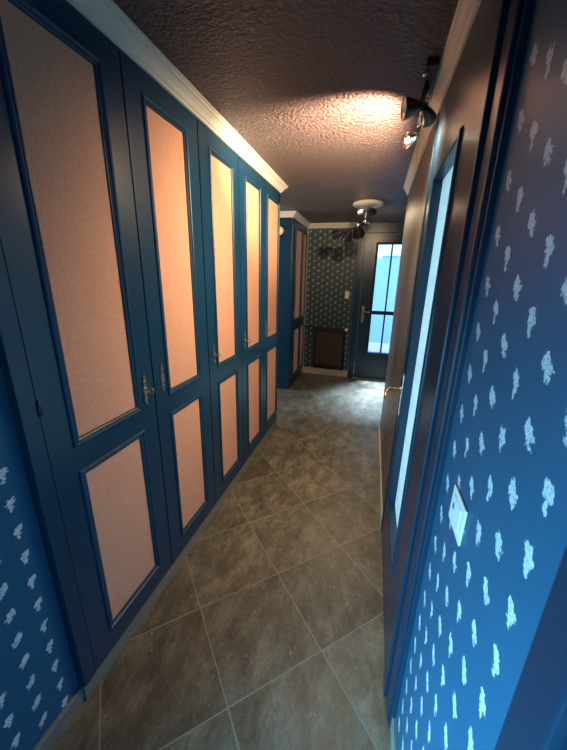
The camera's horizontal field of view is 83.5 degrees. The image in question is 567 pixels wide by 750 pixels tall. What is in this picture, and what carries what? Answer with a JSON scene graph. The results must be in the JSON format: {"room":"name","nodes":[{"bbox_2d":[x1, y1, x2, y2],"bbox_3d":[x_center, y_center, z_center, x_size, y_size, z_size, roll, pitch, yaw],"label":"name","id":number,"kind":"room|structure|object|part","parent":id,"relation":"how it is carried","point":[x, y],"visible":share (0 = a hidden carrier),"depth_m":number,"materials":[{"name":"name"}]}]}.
{"room":"home hallway","nodes":[
{"label":"home hallway","id":0,"kind":"room"},
{"bbox_2d":[0,373,78,749],"bbox_3d":[-1.256,0.535,-0.451,0.152,2.444,2.998,6,18,15],"label":"wall","id":1,"kind":"structure","parent":0,"point":[38,678],"depth_m":1.00,"materials":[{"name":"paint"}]},
{"bbox_2d":[33,687,84,749],"bbox_3d":[-1.206,1.676,-0.123,0.024,0.072,2.998,6,18,15],"label":"baseboard","id":2,"kind":"structure","parent":1,"relation":"attached to","point":[60,723],"depth_m":1.17,"materials":[{"name":"wood"}]},
{"bbox_2d":[51,372,390,749],"bbox_3d":[-0.655,1.054,2.241,4.100,0.100,8.000,6,18,15],"label":"floor","id":3,"kind":"structure","parent":0,"point":[268,634],"depth_m":1.59,"materials":[{"name":"tile"}]},
{"bbox_2d":[0,0,279,699],"bbox_3d":[-0.690,-0.253,2.177,0.689,2.434,2.586,6,18,15],"label":"wardrobe","id":4,"kind":"object","parent":3,"relation":"on","point":[139,251],"visible":1,"depth_m":1.24,"materials":[{"name":"blue paint"}]},
{"bbox_3d":[-0.758,0.115,0.934,0.034,2.296,0.052,6,18,15],"label":"corner post","id":5,"kind":"part","parent":4,"relation":"part of","materials":[{"name":"blue paint"}]},
{"bbox_3d":[-0.670,-0.390,1.066,0.010,1.190,0.290,6,18,15],"label":"fabric panel","id":6,"kind":"part","parent":4,"relation":"part of","materials":[{"name":"fabric"}]},
{"bbox_3d":[-0.661,-0.389,1.064,0.023,1.242,0.342,6,18,15],"label":"panel moulding","id":7,"kind":"part","parent":4,"relation":"part of","materials":[{"name":"blue wood"}]},
{"bbox_3d":[-0.678,0.037,1.201,0.022,2.292,0.520,6,18,15],"label":"door","id":8,"kind":"part","parent":4,"relation":"part of","materials":[{"name":"blue paint"}]},
{"bbox_3d":[-0.685,0.665,1.387,0.023,0.785,0.342,6,18,15],"label":"panel moulding","id":9,"kind":"part","parent":4,"relation":"part of","materials":[{"name":"blue wood"}]},
{"bbox_3d":[-0.693,0.665,1.390,0.010,0.733,0.290,6,18,15],"label":"fabric panel","id":10,"kind":"part","parent":4,"relation":"part of","materials":[{"name":"fabric"}]},
{"bbox_3d":[-0.537,-0.108,1.685,0.022,2.292,0.513,6,18,15],"label":"door","id":11,"kind":"part","parent":4,"relation":"part of","materials":[{"name":"blue paint"}]},
{"bbox_3d":[-0.521,-0.535,1.548,0.023,1.242,0.317,6,18,15],"label":"panel moulding","id":12,"kind":"part","parent":4,"relation":"part of","materials":[{"name":"blue wood"}]},
{"bbox_3d":[-0.529,-0.535,1.550,0.010,1.190,0.265,6,18,15],"label":"fabric panel","id":13,"kind":"part","parent":4,"relation":"part of","materials":[{"name":"fabric"}]},
{"bbox_2d":[67,0,287,192],"bbox_3d":[-1.321,-1.021,0.541,1.263,0.074,5.653,6,18,15],"label":"crown molding","id":14,"kind":"structure","parent":4,"relation":"attached to","point":[107,16],"depth_m":1.28,"materials":[{"name":"white paint"}]},
{"bbox_3d":[-0.552,0.519,1.873,0.010,0.733,0.265,6,18,15],"label":"fabric panel","id":15,"kind":"part","parent":4,"relation":"part of","materials":[{"name":"fabric"}]},
{"bbox_3d":[-0.544,0.520,1.871,0.023,0.785,0.317,6,18,15],"label":"panel moulding","id":16,"kind":"part","parent":4,"relation":"part of","materials":[{"name":"blue wood"}]},
{"bbox_3d":[-0.398,-0.252,2.164,0.022,2.292,0.508,6,18,15],"label":"door","id":17,"kind":"part","parent":4,"relation":"part of","materials":[{"name":"blue paint"}]},
{"bbox_3d":[-0.378,-0.682,2.039,0.023,1.242,0.320,6,18,15],"label":"panel moulding","id":18,"kind":"part","parent":4,"relation":"part of","materials":[{"name":"blue wood"}]},
{"bbox_3d":[-0.386,-0.683,2.042,0.010,1.190,0.268,6,18,15],"label":"fabric panel","id":19,"kind":"part","parent":4,"relation":"part of","materials":[{"name":"fabric"}]},
{"bbox_3d":[-0.409,0.372,2.365,0.010,0.733,0.268,6,18,15],"label":"fabric panel","id":20,"kind":"part","parent":4,"relation":"part of","materials":[{"name":"fabric"}]},
{"bbox_3d":[-0.401,0.373,2.363,0.023,0.785,0.320,6,18,15],"label":"panel moulding","id":21,"kind":"part","parent":4,"relation":"part of","materials":[{"name":"blue wood"}]},
{"bbox_3d":[-0.259,-0.395,2.640,0.022,2.292,0.506,6,18,15],"label":"door","id":22,"kind":"part","parent":4,"relation":"part of","materials":[{"name":"blue paint"}]},
{"bbox_3d":[-0.247,-0.826,2.518,0.010,1.190,0.272,6,18,15],"label":"fabric panel","id":23,"kind":"part","parent":4,"relation":"part of","materials":[{"name":"fabric"}]},
{"bbox_3d":[-0.239,-0.825,2.515,0.023,1.242,0.324,6,18,15],"label":"panel moulding","id":24,"kind":"part","parent":4,"relation":"part of","materials":[{"name":"blue wood"}]},
{"bbox_3d":[-0.271,0.229,2.841,0.010,0.733,0.272,6,18,15],"label":"fabric panel","id":25,"kind":"part","parent":4,"relation":"part of","materials":[{"name":"fabric"}]},
{"bbox_3d":[-0.262,0.230,2.839,0.023,0.785,0.324,6,18,15],"label":"panel moulding","id":26,"kind":"part","parent":4,"relation":"part of","materials":[{"name":"blue wood"}]},
{"bbox_3d":[-0.129,-0.529,3.088,0.022,2.292,0.450,6,18,15],"label":"door","id":27,"kind":"part","parent":4,"relation":"part of","materials":[{"name":"blue paint"}]},
{"bbox_3d":[-0.133,0.088,3.312,0.010,0.733,0.302,6,18,15],"label":"fabric panel","id":28,"kind":"part","parent":4,"relation":"part of","materials":[{"name":"fabric"}]},
{"bbox_3d":[-0.125,0.089,3.310,0.023,0.785,0.354,6,18,15],"label":"panel moulding","id":29,"kind":"part","parent":4,"relation":"part of","materials":[{"name":"blue wood"}]},
{"bbox_3d":[-0.110,-0.967,2.989,0.010,1.190,0.302,6,18,15],"label":"fabric panel","id":30,"kind":"part","parent":4,"relation":"part of","materials":[{"name":"beige fabric"}]},
{"bbox_3d":[-0.102,-0.966,2.987,0.023,1.242,0.354,6,18,15],"label":"panel moulding","id":31,"kind":"part","parent":4,"relation":"part of","materials":[{"name":"blue wood"}]},
{"bbox_2d":[277,217,307,388],"bbox_3d":[-0.332,-1.131,5.069,1.174,2.434,0.962,6,18,15],"label":"wardrobe","id":32,"kind":"object","parent":3,"relation":"on","point":[293,245],"visible":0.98,"depth_m":4.66,"materials":[{"name":"blue paint"}]},
{"bbox_2d":[280,224,285,236],"bbox_3d":[-0.052,-1.908,4.203,0.156,0.156,0.055,6,18,15],"label":"wall lamp","id":33,"kind":"object","parent":32,"relation":"attached to","point":[282,228],"visible":0.36,"depth_m":4.19,"materials":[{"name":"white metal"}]},
{"bbox_3d":[0.102,-0.937,4.564,0.033,2.376,0.155,6,18,15],"label":"corner post","id":34,"kind":"part","parent":32,"relation":"part of","materials":[{"name":"blue paint"}]},
{"bbox_3d":[0.197,-0.391,5.096,0.023,0.749,0.369,6,18,15],"label":"panel moulding","id":35,"kind":"part","parent":32,"relation":"part of","materials":[{"name":"blue wood"}]},
{"bbox_3d":[0.189,-0.392,5.098,0.010,0.697,0.317,6,18,15],"label":"fabric panel","id":36,"kind":"part","parent":32,"relation":"part of","materials":[{"name":"fabric"}]},
{"bbox_3d":[0.195,-1.064,4.858,0.022,2.292,0.498,6,18,15],"label":"door","id":37,"kind":"part","parent":32,"relation":"part of","materials":[{"name":"blue paint"}]},
{"bbox_3d":[0.221,-1.478,4.763,0.023,1.294,0.369,6,18,15],"label":"panel moulding","id":38,"kind":"part","parent":32,"relation":"part of","materials":[{"name":"blue wood"}]},
{"bbox_3d":[0.213,-1.479,4.765,0.010,1.242,0.317,6,18,15],"label":"fabric panel","id":39,"kind":"part","parent":32,"relation":"part of","materials":[{"name":"fabric"}]},
{"bbox_3d":[0.292,-0.498,5.453,0.010,0.697,0.197,6,18,15],"label":"fabric panel","id":40,"kind":"part","parent":32,"relation":"part of","materials":[{"name":"fabric"}]},
{"bbox_3d":[0.300,-0.497,5.451,0.023,0.749,0.249,6,18,15],"label":"panel moulding","id":41,"kind":"part","parent":32,"relation":"part of","materials":[{"name":"blue wood"}]},
{"bbox_3d":[0.303,-1.176,5.231,0.022,2.292,0.298,6,18,15],"label":"door","id":42,"kind":"part","parent":32,"relation":"part of","materials":[{"name":"blue paint"}]},
{"bbox_3d":[0.316,-1.585,5.120,0.010,1.242,0.197,6,18,15],"label":"fabric panel","id":43,"kind":"part","parent":32,"relation":"part of","materials":[{"name":"fabric"}]},
{"bbox_3d":[0.324,-1.585,5.118,0.023,1.294,0.249,6,18,15],"label":"panel moulding","id":44,"kind":"part","parent":32,"relation":"part of","materials":[{"name":"blue wood"}]},
{"bbox_2d":[113,0,458,222],"bbox_3d":[-0.601,-1.388,1.493,4.100,0.120,8.000,6,18,15],"label":"ceiling","id":45,"kind":"structure","parent":0,"point":[317,89],"depth_m":1.34,"materials":[{"name":"paint"}]},
{"bbox_2d":[331,199,383,242],"bbox_3d":[0.833,-1.720,3.609,0.540,0.424,0.332,6,18,15],"label":"ceiling spotlight","id":46,"kind":"object","parent":45,"relation":"attached to","point":[370,205],"visible":1,"depth_m":3.54,"materials":[{"name":"black metal"}]},
{"bbox_3d":[0.928,-1.770,3.533,0.100,0.199,0.051,6,18,15],"label":"stem","id":47,"kind":"part","parent":46,"relation":"part of","materials":[{"name":"silver metal"}]},
{"bbox_2d":[401,56,439,149],"bbox_3d":[0.588,-1.135,1.385,0.152,0.251,0.300,6,18,15],"label":"ceiling spotlight","id":48,"kind":"object","parent":45,"relation":"attached to","point":[410,107],"visible":1,"depth_m":1.35,"materials":[{"name":"black metal"}]},
{"bbox_3d":[0.604,-1.156,1.369,0.036,0.143,0.042,6,18,15],"label":"arm","id":49,"kind":"part","parent":48,"relation":"part of","materials":[{"name":"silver metal"}]},
{"bbox_3d":[0.585,-1.185,1.325,0.014,0.083,0.037,-11,21,-35],"label":"arm","id":50,"kind":"part","parent":48,"relation":"part of","materials":[{"name":"black metal"}]},
{"bbox_2d":[301,228,308,371],"bbox_3d":[-1.231,-0.664,3.464,2.040,2.444,4.902,6,18,15],"label":"wall","id":51,"kind":"structure","parent":0,"point":[307,228],"depth_m":5.32,"materials":[{"name":"blue paint"}]},
{"bbox_2d":[304,223,359,373],"bbox_3d":[1.133,-1.160,5.251,2.600,2.444,0.140,6,18,15],"label":"wall","id":52,"kind":"structure","parent":0,"point":[332,264],"depth_m":5.20,"materials":[{"name":"paper"}]},
{"bbox_2d":[280,211,357,227],"bbox_3d":[0.101,-2.200,4.491,2.225,0.074,0.886,-6,19,-23],"label":"crown molding","id":53,"kind":"structure","parent":52,"relation":"attached to","point":[297,216],"depth_m":4.83,"materials":[{"name":"white paint"}]},
{"bbox_2d":[302,367,347,376],"bbox_3d":[0.723,-0.061,5.621,0.800,0.110,0.026,6,18,15],"label":"baseboard","id":54,"kind":"structure","parent":52,"relation":"attached to","point":[323,371],"depth_m":5.61,"materials":[{"name":"beige wood"}]},
{"bbox_2d":[304,325,347,370],"bbox_3d":[0.700,-0.456,5.449,0.740,0.744,0.098,6,18,15],"label":"radiator","id":55,"kind":"object","parent":52,"relation":"attached to","point":[329,348],"visible":1,"depth_m":5.40,"materials":[{"name":"brown wood"}]},
{"bbox_3d":[0.551,-0.484,5.494,0.024,0.685,0.078,6,18,15],"label":"panel","id":56,"kind":"part","parent":55,"relation":"part of","materials":[{"name":"brown wood"}]},
{"bbox_3d":[0.763,-0.163,5.527,0.475,0.060,0.082,6,18,15],"label":"rail","id":57,"kind":"part","parent":55,"relation":"part of","materials":[{"name":"brown wood"}]},
{"bbox_3d":[0.777,-0.757,5.344,0.475,0.065,0.082,6,18,15],"label":"rail","id":58,"kind":"part","parent":55,"relation":"part of","materials":[{"name":"brown wood"}]},
{"bbox_3d":[0.990,-0.439,5.380,0.024,0.685,0.078,6,18,15],"label":"panel","id":59,"kind":"part","parent":55,"relation":"part of","materials":[{"name":"brown wood"}]},
{"bbox_2d":[345,291,348,298],"bbox_3d":[1.031,-1.299,5.155,0.067,0.118,0.015,6,18,15],"label":"light switch","id":60,"kind":"object","parent":52,"relation":"attached to","point":[346,292],"visible":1,"depth_m":5.15,"materials":[{"name":"white plastic"}]},
{"bbox_2d":[347,222,404,379],"bbox_3d":[1.615,-1.092,5.072,0.980,2.440,0.169,6,18,15],"label":"door","id":61,"kind":"structure","parent":52,"relation":"in","point":[363,363],"depth_m":5.09,"materials":[{"name":"blue paint"}]},
{"bbox_3d":[1.287,-0.988,5.169,0.040,0.260,0.008,6,18,15],"label":"handle plate","id":62,"kind":"part","parent":61,"relation":"part of","materials":[{"name":"gold metal"}]},
{"bbox_3d":[1.627,-1.171,5.030,0.474,1.729,0.049,6,18,15],"label":"glazing moulding","id":63,"kind":"part","parent":61,"relation":"part of","materials":[{"name":"blue paint"}]},
{"bbox_2d":[380,0,566,749],"bbox_3d":[0.935,0.028,1.362,0.717,2.444,7.800,6,18,15],"label":"wall","id":64,"kind":"structure","parent":0,"point":[482,600],"depth_m":0.54,"materials":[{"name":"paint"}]},
{"bbox_2d":[378,425,381,527],"bbox_3d":[1.440,0.562,3.706,0.637,0.070,3.500,6,18,15],"label":"baseboard","id":65,"kind":"structure","parent":64,"relation":"attached to","point":[380,479],"depth_m":2.61,"materials":[{"name":"beige wood"}]},
{"bbox_2d":[390,718,396,749],"bbox_3d":[0.349,1.378,0.964,0.022,0.070,0.495,6,18,15],"label":"baseboard","id":66,"kind":"structure","parent":64,"relation":"attached to","point":[393,740],"depth_m":1.15,"materials":[{"name":"wood"}]},
{"bbox_2d":[403,0,481,195],"bbox_3d":[0.640,-0.846,0.137,0.682,0.090,5.865,6,18,15],"label":"crown molding","id":67,"kind":"structure","parent":64,"relation":"attached to","point":[466,10],"depth_m":1.19,"materials":[{"name":"white paint"}]},
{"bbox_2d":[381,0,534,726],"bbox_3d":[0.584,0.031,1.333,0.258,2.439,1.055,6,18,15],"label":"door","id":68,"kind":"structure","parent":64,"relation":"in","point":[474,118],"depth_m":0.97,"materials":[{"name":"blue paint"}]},
{"bbox_3d":[0.592,0.094,1.750,0.152,0.040,0.057,-10,20,-33],"label":"lever","id":69,"kind":"part","parent":68,"relation":"part of","materials":[{"name":"gold metal"}]},
{"bbox_3d":[0.659,0.111,1.776,0.007,0.240,0.036,6,18,15],"label":"handle plate","id":70,"kind":"part","parent":68,"relation":"part of","materials":[{"name":"silver metal"}]},
{"bbox_3d":[0.766,-0.081,1.796,0.163,2.390,0.039,6,18,15],"label":"frame","id":71,"kind":"part","parent":68,"relation":"part of","materials":[{"name":"blue paint"}]},
{"bbox_3d":[0.614,0.024,1.408,0.006,1.684,0.469,6,18,15],"label":"glass pane","id":72,"kind":"part","parent":68,"relation":"part of","materials":[{"name":"clear glass"}]},
{"bbox_3d":[0.589,0.021,1.415,0.038,1.722,0.507,6,18,15],"label":"glazing moulding","id":73,"kind":"part","parent":68,"relation":"part of","materials":[{"name":"blue paint"}]},
{"bbox_2d":[449,484,467,545],"bbox_3d":[0.389,0.311,0.713,0.009,0.090,0.100,6,18,15],"label":"light switch","id":74,"kind":"object","parent":64,"relation":"attached to","point":[458,512],"visible":1,"depth_m":0.69,"materials":[{"name":"white plastic"}]},
{"bbox_2d":[494,545,566,749],"bbox_3d":[0.223,0.572,-0.049,0.194,2.200,0.992,6,18,15],"label":"door","id":75,"kind":"structure","parent":64,"relation":"in","point":[536,717],"depth_m":0.36,"materials":[{"name":"blue paint"}]},
{"label":"outside","id":76,"kind":"structure","parent":0,"visible":0},
{"bbox_3d":[2.042,-0.458,7.419,8.000,0.110,3.960,6,18,15],"label":"ground","id":77,"kind":"structure","parent":76,"visible":0},
{"bbox_2d":[368,245,401,352],"bbox_3d":[2.356,-1.920,7.057,7.500,2.910,0.250,6,18,15],"label":"house","id":78,"kind":"structure","parent":77,"relation":"on","point":[384,251],"depth_m":7.05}
]}

